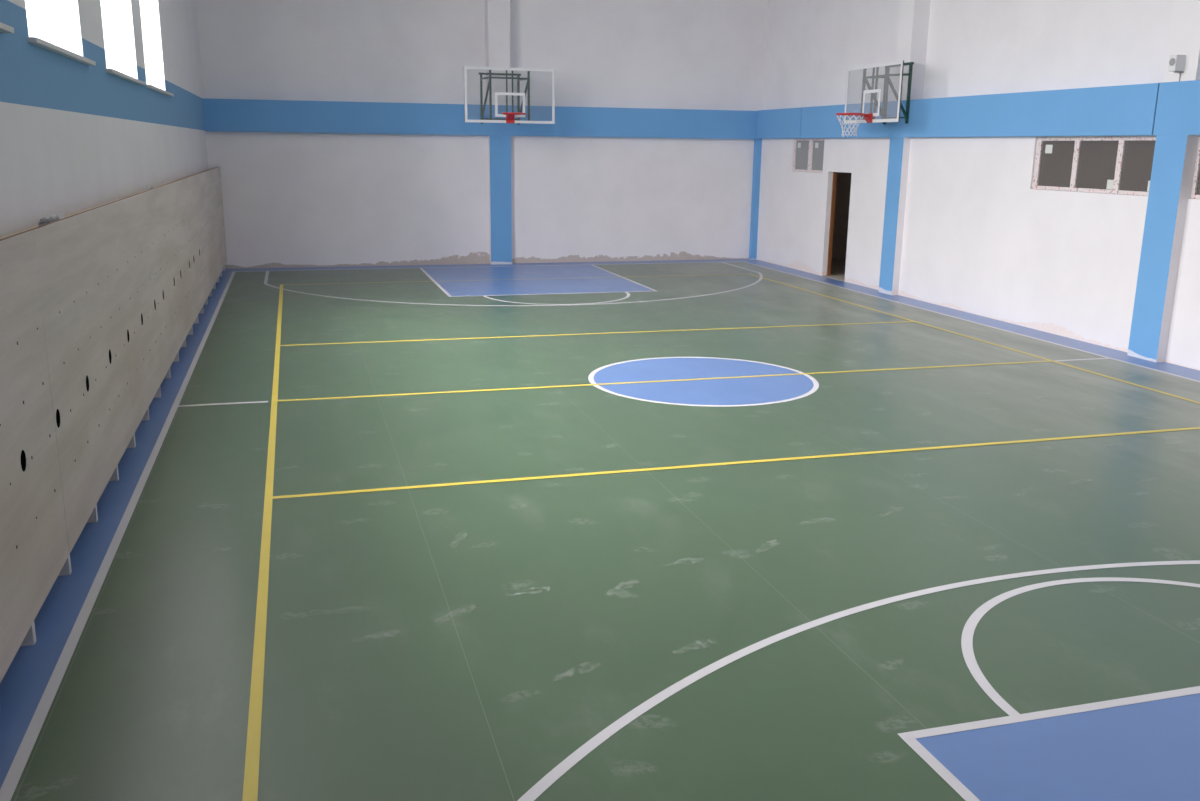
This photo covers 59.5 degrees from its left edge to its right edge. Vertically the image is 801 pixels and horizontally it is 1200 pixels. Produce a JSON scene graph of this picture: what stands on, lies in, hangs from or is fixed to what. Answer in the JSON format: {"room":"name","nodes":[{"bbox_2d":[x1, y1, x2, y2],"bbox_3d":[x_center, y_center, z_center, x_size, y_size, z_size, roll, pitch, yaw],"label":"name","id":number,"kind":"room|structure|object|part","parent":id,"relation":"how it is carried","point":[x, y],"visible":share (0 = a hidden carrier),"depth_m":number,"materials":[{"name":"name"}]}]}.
{"room":"sports hall","nodes":[
{"label":"sports hall","id":0,"kind":"room"},
{"bbox_2d":[0,0,207,235],"bbox_3d":[-4.486,-3.509,8.899,0.300,7.550,24.770,-3,14,-16],"label":"wall","id":1,"kind":"structure","parent":0,"point":[75,136],"depth_m":8.72,"materials":[{"name":"paint"}]},
{"bbox_2d":[0,22,13,33],"bbox_3d":[-3.155,-2.709,4.791,0.155,1.740,2.400,-3,14,-16],"label":"window","id":2,"kind":"structure","parent":1,"relation":"in","point":[4,28],"depth_m":5.99,"materials":[{"name":"white plastic"}]},
{"bbox_2d":[0,231,68,682],"bbox_3d":[-2.764,0.382,4.526,0.224,1.985,2.732,-3,14,-16],"label":"plywood panel","id":3,"kind":"object","parent":1,"relation":"attached to","point":[34,547],"visible":1,"depth_m":5.21,"materials":[{"name":"wood"}]},
{"bbox_3d":[-2.892,1.125,5.244,0.113,0.200,0.050,-3,14,-16],"label":"leg","id":4,"kind":"part","parent":3,"relation":"part of","materials":[{"name":"white paint"}]},
{"bbox_2d":[25,0,95,65],"bbox_3d":[-3.933,-4.192,7.266,0.155,3.440,2.170,-3,14,-16],"label":"window","id":5,"kind":"structure","parent":1,"relation":"in","point":[46,19],"depth_m":7.70,"materials":[{"name":"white glass"}]},
{"bbox_3d":[-3.948,-2.540,7.667,0.145,0.040,2.170,-3,14,-16],"label":"sill","id":6,"kind":"part","parent":5,"relation":"part of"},
{"bbox_2d":[0,204,134,575],"bbox_3d":[-3.515,-0.245,7.077,0.224,1.985,2.732,-3,14,-16],"label":"plywood panel","id":7,"kind":"object","parent":1,"relation":"attached to","point":[78,269],"visible":0.87,"depth_m":6.74,"materials":[{"name":"wood"}]},
{"bbox_2d":[38,217,53,226],"bbox_3d":[-3.395,-1.095,6.446,0.104,0.056,0.184,-3,14,-16],"label":"scrap","id":8,"kind":"object","parent":7,"relation":"on","point":[43,221],"visible":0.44,"depth_m":6.41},
{"bbox_2d":[50,213,63,220],"bbox_3d":[-3.478,-1.167,6.739,0.094,0.056,0.284,-3,14,-16],"label":"scrap","id":9,"kind":"object","parent":7,"relation":"on","point":[60,216],"visible":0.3,"depth_m":6.70,"materials":[{"name":"white paper"}]},
{"bbox_3d":[-3.143,0.916,6.095,0.113,0.200,0.050,-3,14,-16],"label":"leg","id":10,"kind":"part","parent":7,"relation":"part of","materials":[{"name":"white paint"}]},
{"bbox_3d":[-3.394,0.707,6.946,0.113,0.200,0.050,-3,14,-16],"label":"leg","id":11,"kind":"part","parent":7,"relation":"part of","materials":[{"name":"white paint"}]},
{"bbox_3d":[-3.644,0.498,7.798,0.113,0.200,0.050,-3,14,-16],"label":"leg","id":12,"kind":"part","parent":7,"relation":"part of","materials":[{"name":"white paint"}]},
{"bbox_2d":[100,0,146,85],"bbox_3d":[-4.805,-4.919,10.226,0.155,3.440,2.430,-3,14,-16],"label":"window","id":13,"kind":"structure","parent":1,"relation":"in","point":[111,10],"depth_m":10.68,"materials":[{"name":"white glass"}]},
{"bbox_3d":[-4.820,-3.267,10.627,0.145,0.040,2.430,-3,14,-16],"label":"sill","id":14,"kind":"part","parent":13,"relation":"part of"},
{"bbox_2d":[83,189,170,447],"bbox_3d":[-4.268,-0.871,9.629,0.224,1.985,2.732,-3,14,-16],"label":"plywood panel","id":15,"kind":"object","parent":1,"relation":"attached to","point":[136,215],"visible":0.86,"depth_m":9.38,"materials":[{"name":"wood"}]},
{"bbox_3d":[-3.895,0.289,8.649,0.113,0.200,0.050,-3,14,-16],"label":"leg","id":16,"kind":"part","parent":15,"relation":"part of","materials":[{"name":"white paint"}]},
{"bbox_3d":[-4.146,0.080,9.499,0.113,0.200,0.050,-3,14,-16],"label":"leg","id":17,"kind":"part","parent":15,"relation":"part of","materials":[{"name":"white paint"}]},
{"bbox_3d":[-4.397,-0.129,10.351,0.113,0.200,0.050,-3,14,-16],"label":"leg","id":18,"kind":"part","parent":15,"relation":"part of","materials":[{"name":"white paint"}]},
{"bbox_2d":[139,0,173,96],"bbox_3d":[-5.600,-5.582,12.924,0.155,3.440,2.550,-3,14,-16],"label":"window","id":19,"kind":"structure","parent":1,"relation":"in","point":[145,11],"depth_m":13.35,"materials":[{"name":"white glass"}]},
{"bbox_3d":[-5.615,-3.930,13.325,0.145,0.040,2.550,-3,14,-16],"label":"sill","id":20,"kind":"part","parent":19,"relation":"part of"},
{"bbox_2d":[133,180,192,377],"bbox_3d":[-5.019,-1.498,12.181,0.224,1.985,2.732,-3,14,-16],"label":"plywood panel","id":21,"kind":"object","parent":1,"relation":"attached to","point":[170,206],"visible":0.92,"depth_m":12.00,"materials":[{"name":"wood"}]},
{"bbox_3d":[-4.647,-0.338,11.202,0.113,0.200,0.050,-3,14,-16],"label":"leg","id":22,"kind":"part","parent":21,"relation":"part of","materials":[{"name":"white paint"}]},
{"bbox_3d":[-4.898,-0.547,12.053,0.113,0.200,0.050,-3,14,-16],"label":"leg","id":23,"kind":"part","parent":21,"relation":"part of","materials":[{"name":"white paint"}]},
{"bbox_2d":[164,174,207,334],"bbox_3d":[-5.771,-2.124,14.733,0.224,1.985,2.732,-3,14,-16],"label":"plywood panel","id":24,"kind":"object","parent":1,"relation":"attached to","point":[190,185],"visible":0.78,"depth_m":14.57,"materials":[{"name":"wood"}]},
{"bbox_2d":[185,170,219,304],"bbox_3d":[-6.523,-2.751,17.284,0.224,1.985,2.732,-3,14,-16],"label":"plywood panel","id":25,"kind":"object","parent":1,"relation":"attached to","point":[206,180],"visible":0.83,"depth_m":17.15,"materials":[{"name":"wood"}]},
{"bbox_2d":[201,167,226,282],"bbox_3d":[-7.211,-3.324,19.619,0.224,1.985,2.266,-3,14,-16],"label":"plywood panel","id":26,"kind":"object","parent":1,"relation":"attached to","point":[216,176],"visible":0.84,"depth_m":19.54,"materials":[{"name":"wood"}]},
{"bbox_2d":[196,0,768,268],"bbox_3d":[-2.006,-6.611,21.844,11.835,7.550,0.500,-3,14,-16],"label":"wall","id":27,"kind":"structure","parent":0,"point":[290,200],"depth_m":21.80,"materials":[{"name":"paint"}]},
{"bbox_2d":[202,98,757,138],"bbox_3d":[-1.959,-5.817,21.832,11.794,0.607,0.349,-3,14,-16],"label":"beam","id":28,"kind":"structure","parent":27,"relation":"attached to","point":[221,115],"depth_m":21.40,"materials":[{"name":"blue paint"}]},
{"bbox_2d":[463,66,554,124],"bbox_3d":[-1.820,-6.009,20.736,1.802,1.045,1.684,-3,14,-16],"label":"basketball hoop","id":29,"kind":"object","parent":28,"relation":"attached to","point":[510,116],"visible":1,"depth_m":20.58,"materials":[{"name":"white metal"}]},
{"bbox_3d":[-2.416,-6.157,21.404,0.042,1.005,0.042,-3,14,-16],"label":"wall post","id":30,"kind":"part","parent":29,"relation":"part of","materials":[{"name":"green metal"}]},
{"bbox_3d":[-2.133,-5.960,20.453,0.040,0.995,0.040,-3,14,-16],"label":"board post","id":31,"kind":"part","parent":29,"relation":"part of","materials":[{"name":"green metal"}]},
{"bbox_3d":[-2.040,-6.647,21.394,0.870,0.040,0.040,-3,14,-16],"label":"wall rail","id":32,"kind":"part","parent":29,"relation":"part of","materials":[{"name":"green metal"}]},
{"bbox_3d":[-2.051,-5.787,21.602,0.770,0.024,0.024,-3,14,-16],"label":"wall rail","id":33,"kind":"part","parent":29,"relation":"part of","materials":[{"name":"green metal"}]},
{"bbox_3d":[-1.823,-5.977,20.540,0.028,0.995,0.028,-3,14,-16],"label":"board post","id":34,"kind":"part","parent":29,"relation":"part of","materials":[{"name":"green metal"}]},
{"bbox_3d":[-1.712,-5.983,20.571,0.028,0.995,0.028,-3,14,-16],"label":"board post","id":35,"kind":"part","parent":29,"relation":"part of","materials":[{"name":"green metal"}]},
{"bbox_3d":[-1.676,-6.199,21.612,0.042,1.005,0.042,-3,14,-16],"label":"wall post","id":36,"kind":"part","parent":29,"relation":"part of","materials":[{"name":"green metal"}]},
{"bbox_3d":[-1.402,-6.000,20.658,0.040,0.995,0.040,-3,14,-16],"label":"board post","id":37,"kind":"part","parent":29,"relation":"part of","materials":[{"name":"green metal"}]},
{"bbox_2d":[485,0,510,104],"bbox_3d":[-2.077,-8.116,21.234,0.450,4.140,0.350,-3,14,-16],"label":"pillar","id":38,"kind":"structure","parent":27,"relation":"attached to","point":[497,12],"depth_m":21.29,"materials":[{"name":"white paint"}]},
{"bbox_2d":[488,135,511,263],"bbox_3d":[-2.094,-4.199,22.073,0.450,2.653,0.130,-3,14,-16],"label":"pillar","id":39,"kind":"structure","parent":27,"relation":"attached to","point":[500,203],"depth_m":22.00,"materials":[{"name":"blue paint"}]},
{"bbox_2d":[0,259,1199,800],"bbox_3d":[1.180,-0.195,11.318,11.945,0.004,24.250,-3,14,-16],"label":"floor","id":40,"kind":"structure","parent":0,"point":[721,529],"depth_m":6.41,"materials":[{"name":"green"}]},
{"bbox_2d":[756,0,1199,370],"bbox_3d":[7.053,-4.151,12.131,0.450,7.550,24.750,-3,14,-16],"label":"wall","id":41,"kind":"structure","parent":0,"point":[978,239],"depth_m":15.99,"materials":[{"name":"paint"}]},
{"bbox_2d":[749,139,761,259],"bbox_3d":[3.496,-4.512,23.643,0.130,2.653,0.130,-3,14,-16],"label":"pillar","id":42,"kind":"structure","parent":41,"relation":"attached to","point":[757,142],"depth_m":23.59,"materials":[{"name":"blue paint"}]},
{"bbox_2d":[757,107,801,138],"bbox_3d":[3.905,-5.856,22.234,0.299,0.602,2.110,-3,14,-16],"label":"beam","id":43,"kind":"structure","parent":41,"relation":"attached to","point":[773,123],"depth_m":22.13,"materials":[{"name":"blue paint"}]},
{"bbox_2d":[793,139,824,172],"bbox_3d":[4.258,-4.963,21.288,0.060,0.657,1.352,-3,14,-16],"label":"window","id":44,"kind":"structure","parent":41,"relation":"in","point":[808,153],"depth_m":21.29,"materials":[{"name":"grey glass"}]},
{"bbox_3d":[4.164,-5.043,21.583,0.008,0.580,0.600,-3,14,-16],"label":"pane","id":45,"kind":"part","parent":44,"relation":"part of","materials":[{"name":"clear glass"}]},
{"bbox_3d":[4.359,-4.881,20.923,0.008,0.580,0.515,-3,14,-16],"label":"pane","id":46,"kind":"part","parent":44,"relation":"part of","materials":[{"name":"clear glass"}]},
{"bbox_2d":[822,172,845,280],"bbox_3d":[4.659,-3.367,20.325,0.190,2.055,0.910,-3,14,-16],"label":"door frame","id":47,"kind":"structure","parent":41,"relation":"in","point":[828,275],"depth_m":20.71,"materials":[{"name":"brown wood"}]},
{"bbox_2d":[879,137,910,294],"bbox_3d":[5.099,-3.184,18.203,0.130,2.668,0.440,-3,14,-16],"label":"pillar","id":48,"kind":"structure","parent":41,"relation":"attached to","point":[899,147],"depth_m":18.11,"materials":[{"name":"blue paint"}]},
{"bbox_2d":[893,0,930,100],"bbox_3d":[5.228,-7.077,17.285,0.300,4.130,0.440,-3,14,-16],"label":"pillar","id":49,"kind":"structure","parent":41,"relation":"attached to","point":[913,25],"depth_m":17.42,"materials":[{"name":"white paint"}]},
{"bbox_2d":[800,83,1158,137],"bbox_3d":[5.479,-4.545,16.893,0.299,0.602,9.290,-3,14,-16],"label":"beam","id":50,"kind":"structure","parent":41,"relation":"attached to","point":[1122,110],"depth_m":14.97,"materials":[{"name":"blue paint"}]},
{"bbox_2d":[836,60,913,136],"bbox_3d":[4.580,-5.016,17.534,1.168,1.208,1.451,6,15,20],"label":"basketball hoop","id":51,"kind":"object","parent":50,"relation":"attached to","point":[870,117],"visible":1,"depth_m":17.44,"materials":[{"name":"metal"}]},
{"bbox_3d":[4.474,-5.211,17.848,0.040,0.890,0.040,-3,14,-16],"label":"board post","id":52,"kind":"part","parent":51,"relation":"part of","materials":[{"name":"green metal"}]},
{"bbox_3d":[4.554,-5.144,17.575,0.028,0.890,0.028,-3,14,-16],"label":"board post","id":53,"kind":"part","parent":51,"relation":"part of","materials":[{"name":"green metal"}]},
{"bbox_3d":[4.586,-5.117,17.467,0.028,0.890,0.028,-3,14,-16],"label":"board post","id":54,"kind":"part","parent":51,"relation":"part of","materials":[{"name":"green metal"}]},
{"bbox_3d":[4.667,-5.050,17.194,0.040,0.890,0.040,-3,14,-16],"label":"board post","id":55,"kind":"part","parent":51,"relation":"part of","materials":[{"name":"green metal"}]},
{"bbox_3d":[4.927,-5.262,18.081,0.042,0.980,0.042,-3,14,-16],"label":"wall post","id":56,"kind":"part","parent":51,"relation":"part of","materials":[{"name":"green metal"}]},
{"bbox_3d":[4.901,-5.347,17.241,0.504,0.066,0.036,-6,15,-26],"label":"support arm","id":57,"kind":"part","parent":51,"relation":"part of","materials":[{"name":"green metal"}]},
{"bbox_3d":[5.030,-5.637,17.639,0.040,0.040,0.810,-3,14,-16],"label":"wall rail","id":58,"kind":"part","parent":51,"relation":"part of","materials":[{"name":"green metal"}]},
{"bbox_3d":[5.122,-5.099,17.418,0.042,0.980,0.042,-3,14,-16],"label":"wall post","id":59,"kind":"part","parent":51,"relation":"part of","materials":[{"name":"green metal"}]},
{"bbox_2d":[1032,137,1155,195],"bbox_3d":[6.482,-3.083,13.746,0.060,0.702,2.322,-3,14,-16],"label":"window","id":60,"kind":"structure","parent":41,"relation":"in","point":[1116,184],"depth_m":13.97,"materials":[{"name":"white plastic"}]},
{"bbox_2d":[1127,135,1196,361],"bbox_3d":[6.742,-1.815,12.629,0.130,2.668,0.470,-3,14,-16],"label":"pillar","id":61,"kind":"structure","parent":41,"relation":"attached to","point":[1173,158],"depth_m":12.55,"materials":[{"name":"blue paint"}]},
{"bbox_2d":[1153,80,1199,134],"bbox_3d":[8.465,-2.056,6.758,0.299,0.602,12.380,-3,14,-16],"label":"beam","id":62,"kind":"structure","parent":41,"relation":"attached to","point":[1178,103],"depth_m":12.19,"materials":[{"name":"blue paint"}]},
{"bbox_2d":[1163,0,1199,81],"bbox_3d":[6.870,-5.708,11.711,0.300,4.130,0.470,-3,14,-16],"label":"pillar","id":63,"kind":"structure","parent":41,"relation":"attached to","point":[1184,38],"depth_m":12.03,"materials":[{"name":"white paint"}]},
{"bbox_2d":[1168,54,1185,80],"bbox_3d":[6.640,-3.830,12.104,0.140,0.290,0.104,-3,14,-16],"label":"loudspeaker","id":64,"kind":"object","parent":63,"relation":"attached to","point":[1176,62],"visible":1,"depth_m":12.05,"materials":[{"name":"white plastic"}]},
{"bbox_2d":[1169,58,1174,65],"bbox_3d":[6.576,-3.890,12.070,0.005,0.086,0.086,-3,14,-16],"label":"grille","id":65,"kind":"object","parent":64,"relation":"attached to","point":[1172,60],"depth_m":12.07,"materials":[{"name":"grey plastic"}]},
{"bbox_2d":[1190,137,1199,198],"bbox_3d":[7.246,-2.446,11.152,0.060,0.702,2.265,-3,14,-16],"label":"window","id":66,"kind":"structure","parent":41,"relation":"in","point":[1196,177],"depth_m":12.19,"materials":[{"name":"white plastic"}]},
{"bbox_2d":[831,137,1155,277],"bbox_3d":[7.405,-2.809,16.661,3.090,2.720,15.400,-3,14,-16],"label":"wall","id":67,"kind":"structure","parent":0,"point":[1098,161],"depth_m":15.97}
]}

